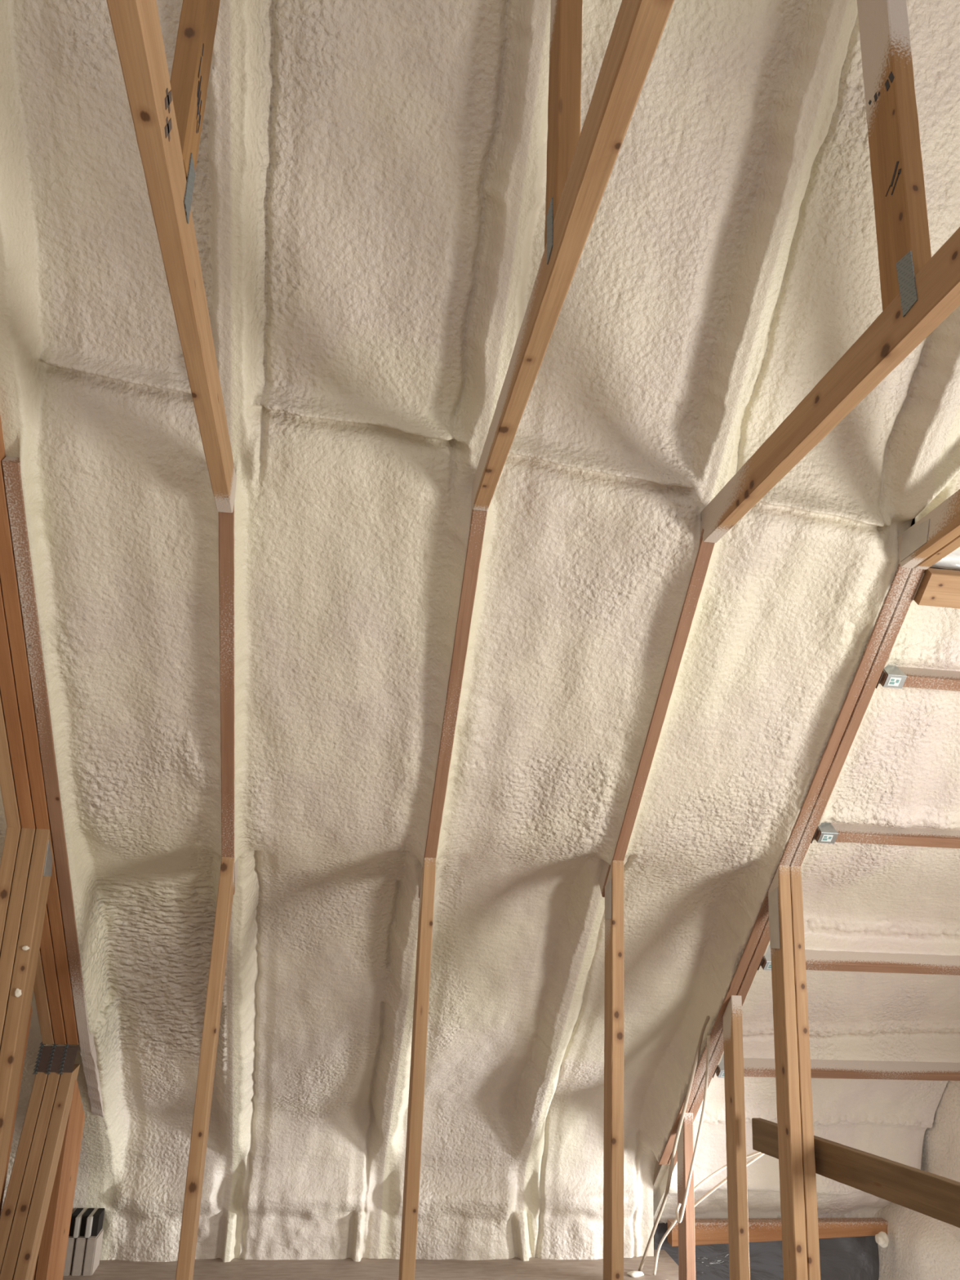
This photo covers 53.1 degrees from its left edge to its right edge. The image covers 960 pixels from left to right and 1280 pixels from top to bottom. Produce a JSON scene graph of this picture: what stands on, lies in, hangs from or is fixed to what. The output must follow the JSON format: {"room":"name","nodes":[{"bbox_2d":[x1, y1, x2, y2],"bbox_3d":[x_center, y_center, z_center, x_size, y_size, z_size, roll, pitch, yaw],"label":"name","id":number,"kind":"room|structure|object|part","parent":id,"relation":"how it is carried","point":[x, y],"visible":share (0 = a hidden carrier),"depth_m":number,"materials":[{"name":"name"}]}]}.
{"room":"unfinished attic","nodes":[
{"label":"unfinished attic","id":0,"kind":"room"},
{"bbox_2d":[0,786,88,1217],"bbox_3d":[-1.542,-0.056,2.320,0.687,4.389,4.116,4,-16,-7],"label":"insulation","id":1,"kind":"structure","parent":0,"point":[34,1039],"depth_m":3.69,"materials":[{"name":"plastic"}]},
{"bbox_2d":[0,0,232,1262],"bbox_3d":[-0.969,0.246,2.555,0.553,3.980,3.682,4,-16,-7],"label":"insulation","id":2,"kind":"structure","parent":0,"point":[97,410],"depth_m":2.43,"materials":[{"name":"plastic"}]},
{"bbox_2d":[62,1249,678,1279],"bbox_3d":[0.206,1.653,0.629,4.620,0.030,7.200,4,-16,-7],"label":"floor","id":3,"kind":"structure","parent":0,"point":[513,1268],"depth_m":3.81,"materials":[{"name":"brown wood"}]},
{"bbox_2d":[0,1004,31,1215],"bbox_3d":[-1.542,1.681,3.077,0.039,1.084,0.090,4,-16,-7],"label":"stud","id":4,"kind":"object","parent":3,"relation":"on","point":[30,1012],"visible":0.23,"depth_m":3.15,"materials":[{"name":"brown wood"}]},
{"bbox_2d":[0,415,104,1279],"bbox_3d":[-1.365,0.908,3.024,0.183,2.599,2.522,4,-16,-7],"label":"truss","id":5,"kind":"object","parent":3,"relation":"on","point":[41,1237],"visible":0.85,"depth_m":2.82,"materials":[{"name":"wood"}]},
{"bbox_3d":[-1.522,1.442,3.320,0.020,0.108,0.024,4,-38,-7],"label":"nail plate","id":6,"kind":"part","parent":5,"relation":"part of","materials":[{"name":"metal"}]},
{"bbox_3d":[-1.501,1.445,3.317,0.037,0.079,0.031,4,-59,-7],"label":"nail plate","id":7,"kind":"part","parent":5,"relation":"part of","materials":[{"name":"silver metal"}]},
{"bbox_3d":[-1.276,0.647,2.853,0.002,0.104,0.081,4,-16,-7],"label":"nail plate","id":8,"kind":"part","parent":5,"relation":"part of","materials":[{"name":"metal"}]},
{"bbox_3d":[-1.481,1.445,3.326,0.020,0.108,0.024,4,-38,-7],"label":"nail plate","id":9,"kind":"part","parent":5,"relation":"part of","materials":[{"name":"metal"}]},
{"bbox_3d":[-1.460,1.448,3.322,0.037,0.079,0.031,4,-59,-7],"label":"nail plate","id":10,"kind":"part","parent":5,"relation":"part of","materials":[{"name":"silver metal"}]},
{"bbox_3d":[-1.441,1.448,3.331,0.020,0.108,0.024,4,-38,-7],"label":"nail plate","id":11,"kind":"part","parent":5,"relation":"part of","materials":[{"name":"metal"}]},
{"bbox_3d":[-1.420,1.452,3.327,0.037,0.079,0.031,4,-59,-7],"label":"nail plate","id":12,"kind":"part","parent":5,"relation":"part of","materials":[{"name":"silver metal"}]},
{"bbox_3d":[-1.547,2.257,3.721,0.018,0.070,0.120,4,-16,-7],"label":"heel plate","id":13,"kind":"part","parent":5,"relation":"part of","materials":[{"name":"plastic"}]},
{"bbox_3d":[-1.505,2.260,3.727,0.018,0.070,0.120,4,-16,-7],"label":"heel plate","id":14,"kind":"part","parent":5,"relation":"part of","materials":[{"name":"plastic"}]},
{"bbox_2d":[106,0,238,1279],"bbox_3d":[-0.473,-0.012,1.024,0.040,3.333,4.517,4,-16,-7],"label":"roof truss","id":15,"kind":"object","parent":3,"relation":"on","point":[167,115],"visible":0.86,"depth_m":1.67,"materials":[{"name":"brown wood"}]},
{"bbox_3d":[-0.464,-0.721,1.535,0.002,0.100,0.042,4,-16,-7],"label":"nail plate","id":16,"kind":"part","parent":15,"relation":"part of","materials":[{"name":"metal"}]},
{"bbox_2d":[398,0,674,1279],"bbox_3d":[0.150,-0.003,1.016,0.040,3.361,4.676,4,-16,-7],"label":"roof truss","id":17,"kind":"object","parent":3,"relation":"on","point":[580,165],"visible":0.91,"depth_m":1.62,"materials":[{"name":"wood"}]},
{"bbox_3d":[0.113,-0.660,1.549,0.002,0.103,0.042,4,-25,-7],"label":"nail plate","id":18,"kind":"part","parent":17,"relation":"part of","materials":[{"name":"metal"}]},
{"bbox_2d":[626,1271,644,1277],"bbox_3d":[0.624,2.547,3.863,0.063,0.019,0.049,16,-21,-41],"label":"crumb","id":19,"kind":"object","parent":3,"relation":"on","point":[633,1273],"visible":1,"depth_m":3.85,"materials":[{"name":"white"}]},
{"bbox_2d":[676,1112,695,1279],"bbox_3d":[0.809,2.202,3.777,0.039,0.646,0.090,4,-16,-7],"label":"stud","id":20,"kind":"object","parent":3,"relation":"on","point":[685,1147],"visible":0.88,"depth_m":3.75,"materials":[{"name":"brown wood"}]},
{"bbox_2d":[653,1151,759,1275],"bbox_3d":[0.910,2.285,3.836,0.452,0.518,0.050,-5,-17,23],"label":"cable","id":21,"kind":"object","parent":3,"relation":"on","point":[723,1167],"visible":0.7,"depth_m":3.87,"materials":[{"name":"white plastic"}]},
{"bbox_2d":[694,1152,764,1206],"bbox_3d":[0.985,2.197,3.881,0.397,0.333,0.020,-9,-19,35],"label":"cable","id":22,"kind":"object","parent":21,"relation":"attached to","point":[760,1154],"visible":0.4,"depth_m":3.89,"materials":[{"name":"white plastic"}]},
{"bbox_2d":[722,995,750,1279],"bbox_3d":[0.893,1.833,3.345,0.039,1.131,0.090,4,-16,-7],"label":"stud","id":23,"kind":"object","parent":3,"relation":"on","point":[735,1135],"visible":1,"depth_m":3.34,"materials":[{"name":"brown wood"}]},
{"bbox_2d":[598,0,959,1279],"bbox_3d":[0.719,0.079,1.236,0.043,3.366,4.317,4,-16,-7],"label":"roof truss","id":24,"kind":"object","parent":3,"relation":"on","point":[919,291],"visible":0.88,"depth_m":1.78,"materials":[{"name":"brown wood"}]},
{"bbox_3d":[0.408,0.826,3.063,0.004,0.120,0.066,4,-16,-7],"label":"nail plate","id":25,"kind":"part","parent":24,"relation":"part of","materials":[{"name":"metal"}]},
{"bbox_3d":[0.707,-0.592,1.592,0.002,0.108,0.047,4,-16,-7],"label":"nail plate","id":26,"kind":"part","parent":24,"relation":"part of","materials":[{"name":"metal"}]},
{"bbox_2d":[657,488,959,1279],"bbox_3d":[1.134,0.748,2.106,0.082,2.577,4.678,4,-16,-7],"label":"roof truss","id":27,"kind":"object","parent":3,"relation":"on","point":[780,922],"visible":0.61,"depth_m":2.93,"materials":[{"name":"wood"}]},
{"bbox_3d":[0.954,0.901,3.118,0.004,0.190,0.066,4,-16,-7],"label":"nail plate","id":28,"kind":"part","parent":27,"relation":"part of","materials":[{"name":"metal"}]},
{"bbox_2d":[712,1053,959,1080],"bbox_3d":[1.429,1.673,3.816,1.074,0.135,0.130,4,-16,-7],"label":"purlin","id":29,"kind":"object","parent":27,"relation":"attached to","point":[753,1067],"visible":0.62,"depth_m":3.78,"materials":[{"name":"wood"}]},
{"bbox_3d":[0.947,1.671,3.697,0.057,0.002,0.042,4,-59,-7],"label":"seat","id":30,"kind":"part","parent":29,"relation":"part of","materials":[{"name":"metal"}]},
{"bbox_2d":[751,1117,959,1227],"bbox_3d":[1.205,1.421,2.421,0.035,0.159,1.840,7,-16,-15],"label":"board","id":31,"kind":"object","parent":27,"relation":"attached to","point":[932,1195],"visible":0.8,"depth_m":2.67,"materials":[{"name":"brown wood"}]},
{"bbox_2d":[757,944,959,975],"bbox_3d":[1.510,1.148,3.496,1.074,0.135,0.130,4,-16,-7],"label":"purlin","id":32,"kind":"object","parent":27,"relation":"attached to","point":[815,960],"visible":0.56,"depth_m":3.44,"materials":[{"name":"wood"}]},
{"bbox_3d":[1.028,1.146,3.377,0.057,0.002,0.042,4,-59,-7],"label":"seat","id":33,"kind":"part","parent":32,"relation":"part of","materials":[{"name":"metal"}]},
{"bbox_2d":[810,822,959,848],"bbox_3d":[1.590,0.633,3.182,1.074,0.135,0.130,4,-16,-7],"label":"purlin","id":34,"kind":"object","parent":27,"relation":"attached to","point":[826,833],"visible":0.49,"depth_m":3.10,"materials":[{"name":"wood"}]},
{"bbox_2d":[822,835,831,840],"bbox_3d":[1.106,0.632,3.060,0.025,0.012,0.013,4,-16,-7],"label":"print","id":35,"kind":"object","parent":34,"relation":"on","point":[824,837],"depth_m":3.06},
{"bbox_3d":[1.108,0.631,3.063,0.057,0.002,0.042,4,-59,-7],"label":"seat","id":36,"kind":"part","parent":34,"relation":"part of","materials":[{"name":"metal"}]},
{"bbox_3d":[1.125,-0.261,2.489,0.002,0.075,0.140,4,-16,-7],"label":"nail plate","id":37,"kind":"part","parent":27,"relation":"part of","materials":[{"name":"metal"}]},
{"bbox_2d":[875,664,959,691],"bbox_3d":[1.670,0.122,2.869,1.074,0.135,0.130,4,-16,-7],"label":"purlin","id":38,"kind":"object","parent":27,"relation":"attached to","point":[891,676],"visible":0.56,"depth_m":2.77,"materials":[{"name":"wood"}]},
{"bbox_2d":[889,679,899,684],"bbox_3d":[1.185,0.120,2.748,0.025,0.012,0.013,4,-16,-7],"label":"print","id":39,"kind":"object","parent":38,"relation":"on","point":[891,681],"depth_m":2.75},
{"bbox_3d":[1.188,0.119,2.751,0.057,0.002,0.042,4,-59,-7],"label":"seat","id":40,"kind":"part","parent":38,"relation":"part of","materials":[{"name":"metal"}]},
{"bbox_2d":[913,568,959,608],"bbox_3d":[1.718,-0.103,2.653,1.068,0.090,0.092,4,-16,-7],"label":"blocking","id":41,"kind":"object","parent":27,"relation":"attached to","point":[937,587],"visible":0.98,"depth_m":2.58,"materials":[{"name":"brown wood"}]},
{"bbox_2d":[928,549,959,569],"bbox_3d":[1.721,-0.195,2.677,1.050,0.098,0.076,4,-16,-7],"label":"plastic sheet","id":42,"kind":"object","parent":41,"relation":"on","point":[952,561],"visible":0.35,"depth_m":2.60,"materials":[{"name":"white plastic"}]},
{"bbox_2d":[222,0,548,1262],"bbox_3d":[-0.392,0.292,2.642,0.617,3.986,3.660,4,-16,-7],"label":"insulation","id":43,"kind":"structure","parent":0,"point":[379,148],"depth_m":2.42,"materials":[{"name":"plastic"}]},
{"bbox_2d":[377,0,847,1261],"bbox_3d":[0.209,0.345,2.714,0.598,3.970,3.655,4,-16,-7],"label":"insulation","id":44,"kind":"structure","parent":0,"point":[591,542],"depth_m":2.52,"materials":[{"name":"plastic"}]},
{"bbox_2d":[523,0,959,1261],"bbox_3d":[0.788,0.385,2.791,0.572,3.981,3.659,4,-16,-7],"label":"insulation","id":45,"kind":"structure","parent":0,"point":[793,596],"depth_m":2.71,"materials":[{"name":"plastic"}]},
{"bbox_2d":[638,1016,710,1271],"bbox_3d":[0.771,1.984,3.745,0.059,1.042,0.651,6,-16,-13],"label":"cable","id":46,"kind":"object","parent":45,"relation":"hanging from","point":[698,1050],"visible":1,"depth_m":3.77,"materials":[{"name":"white plastic"}]},
{"bbox_2d":[675,1035,710,1222],"bbox_3d":[0.811,1.838,3.597,0.046,0.714,0.361,5,-16,-9],"label":"cable","id":47,"kind":"object","parent":45,"relation":"hanging from","point":[679,1220],"visible":1,"depth_m":3.62,"materials":[{"name":"white plastic"}]},
{"bbox_2d":[653,481,935,1186],"bbox_3d":[0.133,-0.036,2.940,4.600,4.311,4.621,4,-16,-7],"label":"insulation","id":48,"kind":"structure","parent":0,"point":[657,1167],"depth_m":4.57},
{"bbox_2d":[653,400,959,1223],"bbox_3d":[1.649,0.441,3.080,1.213,3.833,3.975,4,-16,-7],"label":"insulation","id":49,"kind":"structure","parent":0,"point":[900,769],"depth_m":3.51,"materials":[{"name":"plastic"}]},
{"bbox_2d":[873,1080,959,1279],"bbox_3d":[2.288,0.697,2.493,0.177,4.575,5.675,4,-16,-7],"label":"wall","id":50,"kind":"structure","parent":0,"point":[921,1246],"depth_m":4.13,"materials":[{"name":"plastic"}]},
{"bbox_2d":[653,1222,879,1279],"bbox_3d":[1.293,3.045,4.262,1.300,0.820,0.029,4,-16,-7],"label":"plastic sheet","id":51,"kind":"object","parent":50,"relation":"attached to","point":[848,1258],"visible":0.38,"depth_m":4.34,"materials":[{"name":"grey"}]},
{"bbox_2d":[667,1217,888,1246],"bbox_3d":[1.379,2.648,4.301,1.100,0.097,0.060,4,-16,-7],"label":"header","id":52,"kind":"object","parent":50,"relation":"attached to","point":[707,1231],"visible":0.61,"depth_m":4.27,"materials":[{"name":"brown wood"}]},
{"bbox_2d":[875,1231,888,1247],"bbox_3d":[1.781,2.655,4.255,0.052,0.063,0.063,4,-16,-7],"label":"lump","id":53,"kind":"object","parent":50,"relation":"attached to","point":[882,1239],"visible":1,"depth_m":4.24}
]}

